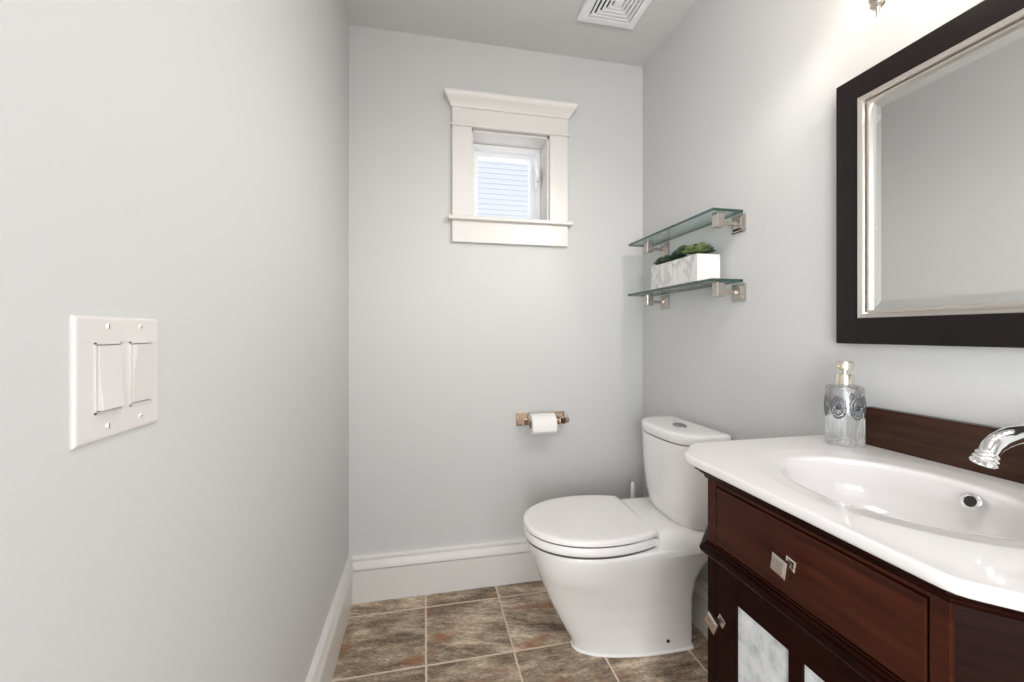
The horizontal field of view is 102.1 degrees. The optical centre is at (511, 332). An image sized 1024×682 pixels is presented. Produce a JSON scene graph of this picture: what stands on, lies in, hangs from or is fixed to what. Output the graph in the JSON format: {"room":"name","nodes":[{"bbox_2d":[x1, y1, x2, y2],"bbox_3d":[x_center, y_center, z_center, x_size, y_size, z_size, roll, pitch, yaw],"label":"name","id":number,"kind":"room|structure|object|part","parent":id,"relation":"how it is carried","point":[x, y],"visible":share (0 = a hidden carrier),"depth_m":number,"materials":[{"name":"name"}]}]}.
{"room":"bathroom","nodes":[
{"label":"bathroom","id":0,"kind":"room"},
{"bbox_2d":[0,0,348,681],"bbox_3d":[-0.527,-0.083,0.640,0.140,2.436,2.510,0,0,-12],"label":"wall","id":1,"kind":"structure","parent":0,"point":[183,165],"depth_m":0.54,"materials":[{"name":"grey paint"}]},
{"bbox_2d":[70,315,157,449],"bbox_3d":[-0.408,0.044,0.435,0.010,0.122,0.122,0,0,-12],"label":"light switch","id":2,"kind":"object","parent":1,"relation":"attached to","point":[114,360],"visible":1,"depth_m":0.41,"materials":[{"name":"white plastic"}]},
{"bbox_3d":[-0.404,0.044,0.414,0.002,0.069,0.035,0,0,-12],"label":"rocker frame","id":3,"kind":"part","parent":2,"relation":"part of","materials":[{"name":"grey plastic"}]},
{"bbox_3d":[-0.414,0.044,0.461,0.002,0.069,0.035,0,0,-12],"label":"rocker frame","id":4,"kind":"part","parent":2,"relation":"part of","materials":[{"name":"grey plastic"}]},
{"bbox_2d":[305,555,353,681],"bbox_3d":[-0.445,1.035,0.647,0.024,0.200,2.250,0,0,-12],"label":"baseboard","id":5,"kind":"structure","parent":1,"relation":"attached to","point":[322,668],"depth_m":1.39,"materials":[{"name":"white paint"}]},
{"bbox_2d":[349,25,642,554],"bbox_3d":[-0.046,-0.083,1.988,1.356,2.436,0.210,0,0,-12],"label":"wall","id":6,"kind":"structure","parent":0,"point":[449,341],"depth_m":1.85,"materials":[{"name":"grey paint"}]},
{"bbox_2d":[350,536,540,603],"bbox_3d":[-0.022,1.035,1.874,1.356,0.200,0.024,0,0,-12],"label":"baseboard","id":7,"kind":"structure","parent":6,"relation":"attached to","point":[401,573],"depth_m":1.81,"materials":[{"name":"white paint"}]},
{"bbox_2d":[444,87,577,246],"bbox_3d":[-0.021,-0.727,1.962,0.605,0.650,0.261,0,0,-12],"label":"window","id":8,"kind":"structure","parent":6,"relation":"in","point":[547,223],"depth_m":1.88,"materials":[{"name":"white paint"}]},
{"bbox_3d":[-0.222,-0.715,1.834,0.087,0.400,0.020,0,0,-12],"label":"casing","id":9,"kind":"part","parent":8,"relation":"part of","materials":[{"name":"white paint"}]},
{"bbox_3d":[-0.040,-0.708,2.056,0.312,0.353,0.050,0,0,-12],"label":"sash","id":10,"kind":"part","parent":8,"relation":"part of","materials":[{"name":"white plastic"}]},
{"bbox_3d":[-0.037,-0.708,2.042,0.344,0.385,0.097,0,0,-12],"label":"frame","id":11,"kind":"part","parent":8,"relation":"part of","materials":[{"name":"white plastic"}]},
{"bbox_3d":[0.001,-1.022,1.862,0.605,0.061,0.056,0,0,-12],"label":"crown","id":12,"kind":"part","parent":8,"relation":"part of","materials":[{"name":"white paint"}]},
{"bbox_3d":[0.120,-0.768,2.005,0.031,0.146,0.054,0,0,11],"label":"lock lever","id":13,"kind":"part","parent":8,"relation":"part of","materials":[{"name":"white plastic"}]},
{"bbox_3d":[0.215,-0.715,1.925,0.087,0.400,0.020,0,0,-12],"label":"casing","id":14,"kind":"part","parent":8,"relation":"part of","materials":[{"name":"white paint"}]},
{"bbox_2d":[516,411,568,425],"bbox_3d":[0.140,0.394,1.880,0.232,0.060,0.077,0,0,-12],"label":"toilet roll holder","id":15,"kind":"object","parent":6,"relation":"attached to","point":[522,419],"visible":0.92,"depth_m":1.88,"materials":[{"name":"silver metal"}]},
{"bbox_3d":[0.052,0.394,1.876,0.060,0.060,0.050,0,0,-12],"label":"post","id":16,"kind":"part","parent":15,"relation":"part of","materials":[{"name":"silver metal"}]},
{"bbox_2d":[528,413,556,434],"bbox_3d":[0.136,0.406,1.855,0.111,0.093,0.094,0,0,-12],"label":"toilet roll","id":17,"kind":"object","parent":15,"relation":"on","point":[541,423],"visible":0.94,"depth_m":1.82,"materials":[{"name":"white paper"}]},
{"bbox_3d":[0.219,0.394,1.911,0.060,0.060,0.050,0,0,-12],"label":"post","id":18,"kind":"part","parent":15,"relation":"part of","materials":[{"name":"silver metal"}]},
{"bbox_2d":[332,580,707,681],"bbox_3d":[0.460,1.165,-0.419,1.636,0.060,4.990,0,0,-12],"label":"floor","id":19,"kind":"structure","parent":0,"point":[509,632],"depth_m":1.50,"materials":[{"name":"tile"}]},
{"bbox_2d":[523,415,730,657],"bbox_3d":[0.381,0.736,1.531,0.684,0.798,0.398,0,0,-12],"label":"toilet","id":20,"kind":"object","parent":19,"relation":"on","point":[620,575],"visible":0.94,"depth_m":1.43,"materials":[{"name":"white ceramic"}]},
{"bbox_3d":[0.256,0.707,1.513,0.432,0.029,0.382,0,0,-12],"label":"seat","id":21,"kind":"part","parent":20,"relation":"part of","materials":[{"name":"white plastic"}]},
{"bbox_3d":[0.255,0.678,1.513,0.430,0.021,0.382,0,0,-12],"label":"lid","id":22,"kind":"part","parent":20,"relation":"part of","materials":[{"name":"white plastic"}]},
{"bbox_3d":[0.386,0.931,1.540,0.671,0.407,0.372,0,0,-12],"label":"bowl","id":23,"kind":"part","parent":20,"relation":"part of","materials":[{"name":"white ceramic"}]},
{"bbox_3d":[0.622,0.543,1.563,0.184,0.312,0.356,0,0,-12],"label":"tank","id":24,"kind":"part","parent":20,"relation":"part of","materials":[{"name":"white ceramic"}]},
{"bbox_3d":[0.622,0.365,1.563,0.191,0.038,0.361,0,0,-12],"label":"tank lid","id":25,"kind":"part","parent":20,"relation":"part of","materials":[{"name":"white ceramic"}]},
{"bbox_2d":[631,482,634,497],"bbox_3d":[0.543,0.902,1.864,0.096,0.466,0.096,0,0,-12],"label":"toilet brush","id":26,"kind":"object","parent":19,"relation":"on","point":[632,483],"visible":0.2,"depth_m":1.86,"materials":[{"name":"white plastic"}]},
{"bbox_2d":[695,467,1023,681],"bbox_3d":[0.666,0.709,0.718,0.484,0.852,0.606,0,0,-12],"label":"vanity cabinet","id":27,"kind":"object","parent":19,"relation":"on","point":[790,599],"visible":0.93,"depth_m":0.61,"materials":[{"name":"brown wood"}]},
{"bbox_3d":[0.410,0.579,0.830,0.029,0.038,0.038,0,0,-12],"label":"knob","id":28,"kind":"part","parent":27,"relation":"part of","materials":[{"name":"silver metal"}]},
{"bbox_3d":[0.447,0.733,0.738,0.003,0.425,0.117,0,0,-12],"label":"pane","id":29,"kind":"part","parent":27,"relation":"part of","materials":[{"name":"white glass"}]},
{"bbox_3d":[0.443,0.377,0.672,0.029,0.033,0.033,0,0,-12],"label":"knob","id":30,"kind":"part","parent":27,"relation":"part of","materials":[{"name":"silver metal"}]},
{"bbox_3d":[0.460,0.738,0.672,0.008,0.534,0.364,0,0,-12],"label":"door","id":31,"kind":"part","parent":27,"relation":"part of","materials":[{"name":"brown wood"}]},
{"bbox_3d":[0.672,0.452,0.719,0.470,0.026,0.599,0,0,-12],"label":"waist moulding","id":32,"kind":"part","parent":27,"relation":"part of","materials":[{"name":"brown wood"}]},
{"bbox_3d":[0.476,0.733,0.602,0.003,0.425,0.111,0,0,-12],"label":"pane","id":33,"kind":"part","parent":27,"relation":"part of","materials":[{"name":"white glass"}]},
{"bbox_3d":[0.460,0.375,0.672,0.008,0.118,0.362,0,0,-12],"label":"drawer","id":34,"kind":"part","parent":27,"relation":"part of","materials":[{"name":"brown wood"}]},
{"bbox_2d":[684,435,1023,611],"bbox_3d":[0.662,0.327,0.726,0.488,0.126,0.631,0,0,-12],"label":"sink","id":35,"kind":"object","parent":27,"relation":"in","point":[959,531],"visible":0.93,"depth_m":0.72,"materials":[{"name":"white ceramic"}]},
{"bbox_2d":[824,361,866,447],"bbox_3d":[0.787,0.165,0.980,0.078,0.197,0.080,0,0,-12],"label":"soap dispenser","id":36,"kind":"object","parent":35,"relation":"on","point":[859,408],"visible":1,"depth_m":0.98,"materials":[{"name":"clear glass"}]},
{"bbox_2d":[969,424,1023,468],"bbox_3d":[0.783,0.179,0.625,0.220,0.171,0.054,0,0,-12],"label":"faucet","id":37,"kind":"object","parent":35,"relation":"on","point":[989,451],"visible":1,"depth_m":0.60,"materials":[{"name":"silver metal"}]},
{"bbox_3d":[0.784,0.175,0.625,0.196,0.079,0.031,0,0,-12],"label":"spout","id":38,"kind":"part","parent":37,"relation":"part of","materials":[{"name":"silver metal"}]},
{"bbox_2d":[343,0,696,66],"bbox_3d":[0.205,-1.341,0.794,1.636,0.080,2.510,0,0,-12],"label":"ceiling","id":39,"kind":"structure","parent":0,"point":[545,26],"depth_m":1.75,"materials":[{"name":"grey paint"}]},
{"bbox_2d":[577,0,651,28],"bbox_3d":[0.416,-1.292,1.610,0.250,0.019,0.250,0,0,-12],"label":"ceiling vent","id":40,"kind":"object","parent":39,"relation":"in","point":[616,13],"visible":1,"depth_m":1.66,"materials":[{"name":"white plastic"}]},
{"bbox_3d":[0.416,-1.284,1.610,0.034,0.005,0.034,0,0,-12],"label":"plate","id":41,"kind":"part","parent":40,"relation":"part of","materials":[{"name":"white plastic"}]},
{"bbox_2d":[643,0,1023,580],"bbox_3d":[0.937,-0.083,0.948,0.140,2.436,2.510,0,0,-12],"label":"wall","id":42,"kind":"structure","parent":0,"point":[739,98],"depth_m":1.28,"materials":[{"name":"grey paint"}]},
{"bbox_2d":[628,278,745,308],"bbox_3d":[0.657,-0.143,1.648,0.120,0.074,0.588,0,0,-12],"label":"glass shelf","id":43,"kind":"object","parent":42,"relation":"attached to","point":[738,292],"visible":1,"depth_m":1.51,"materials":[{"name":"teal"}]},
{"bbox_3d":[0.634,-0.136,1.821,0.070,0.012,0.012,0,0,-12],"label":"arm","id":44,"kind":"part","parent":43,"relation":"part of","materials":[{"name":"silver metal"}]},
{"bbox_3d":[0.673,-0.136,1.829,0.014,0.059,0.059,0,0,-12],"label":"wall plate","id":45,"kind":"part","parent":43,"relation":"part of","materials":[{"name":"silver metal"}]},
{"bbox_2d":[651,250,686,289],"bbox_3d":[0.642,-0.253,1.668,0.105,0.146,0.158,0,0,-12],"label":"succulent pot","id":46,"kind":"object","parent":43,"relation":"on","point":[662,273],"visible":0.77,"depth_m":1.64,"materials":[{"name":"white stone"}]},
{"bbox_3d":[0.655,-0.175,1.654,0.119,0.010,0.576,0,0,-12],"label":"glass panel","id":47,"kind":"part","parent":43,"relation":"part of","materials":[{"name":"teal"}]},
{"bbox_2d":[673,242,719,285],"bbox_3d":[0.673,-0.257,1.524,0.106,0.153,0.155,0,0,-12],"label":"succulent pot","id":48,"kind":"object","parent":43,"relation":"on","point":[701,265],"visible":1,"depth_m":1.47,"materials":[{"name":"white stone"}]},
{"bbox_3d":[0.724,-0.136,1.392,0.070,0.012,0.012,0,0,-12],"label":"arm","id":49,"kind":"part","parent":43,"relation":"part of","materials":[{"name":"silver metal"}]},
{"bbox_3d":[0.763,-0.136,1.400,0.014,0.059,0.059,0,0,-12],"label":"wall plate","id":50,"kind":"part","parent":43,"relation":"part of","materials":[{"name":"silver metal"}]},
{"bbox_2d":[629,208,745,256],"bbox_3d":[0.659,-0.376,1.649,0.116,0.074,0.588,0,0,-12],"label":"glass shelf","id":51,"kind":"object","parent":42,"relation":"attached to","point":[716,217],"visible":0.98,"depth_m":1.56,"materials":[{"name":"teal"}]},
{"bbox_3d":[0.634,-0.368,1.821,0.070,0.012,0.012,0,0,-12],"label":"arm","id":52,"kind":"part","parent":51,"relation":"part of","materials":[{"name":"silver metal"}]},
{"bbox_3d":[0.673,-0.368,1.829,0.014,0.059,0.059,0,0,-12],"label":"wall plate","id":53,"kind":"part","parent":51,"relation":"part of","materials":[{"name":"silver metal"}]},
{"bbox_3d":[0.724,-0.368,1.392,0.070,0.012,0.012,0,0,-12],"label":"arm","id":54,"kind":"part","parent":51,"relation":"part of","materials":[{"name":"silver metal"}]},
{"bbox_3d":[0.763,-0.368,1.400,0.014,0.059,0.059,0,0,-12],"label":"wall plate","id":55,"kind":"part","parent":51,"relation":"part of","materials":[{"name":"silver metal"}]},
{"bbox_2d":[692,574,707,638],"bbox_3d":[0.859,1.035,0.921,0.024,0.200,2.250,0,0,-12],"label":"baseboard","id":56,"kind":"structure","parent":42,"relation":"attached to","point":[700,593],"depth_m":1.57,"materials":[{"name":"white paint"}]},
{"bbox_2d":[868,0,885,17],"bbox_3d":[0.807,-0.806,0.716,0.209,0.338,0.410,0,0,-12],"label":"vanity light","id":57,"kind":"object","parent":42,"relation":"attached to","point":[875,5],"visible":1,"depth_m":0.83,"materials":[{"name":"silver metal"}]},
{"bbox_2d":[836,0,1023,347],"bbox_3d":[0.884,-0.296,0.765,0.038,0.644,0.574,0,0,-12],"label":"wall mirror","id":58,"kind":"object","parent":42,"relation":"attached to","point":[930,136],"visible":1,"depth_m":0.84,"materials":[{"name":"black paint"}]},
{"bbox_3d":[0.891,-0.296,0.767,0.013,0.492,0.422,0,0,-12],"label":"glass","id":59,"kind":"part","parent":58,"relation":"part of","materials":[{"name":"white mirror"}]},
{"bbox_2d":[865,406,1023,483],"bbox_3d":[0.903,0.219,0.721,0.020,0.090,0.539,0,0,-12],"label":"backsplash","id":60,"kind":"structure","parent":42,"relation":"attached to","point":[950,442],"depth_m":0.84,"materials":[{"name":"brown wood"}]},
{"label":"outside","id":61,"kind":"structure","parent":0,"visible":0},
{"bbox_2d":[478,160,527,218],"bbox_3d":[-0.030,-2.068,6.220,9.500,6.407,0.213,0,0,-12],"label":"wall","id":62,"kind":"structure","parent":61,"point":[502,186],"depth_m":6.09,"materials":[{"name":"grey"}]}
]}

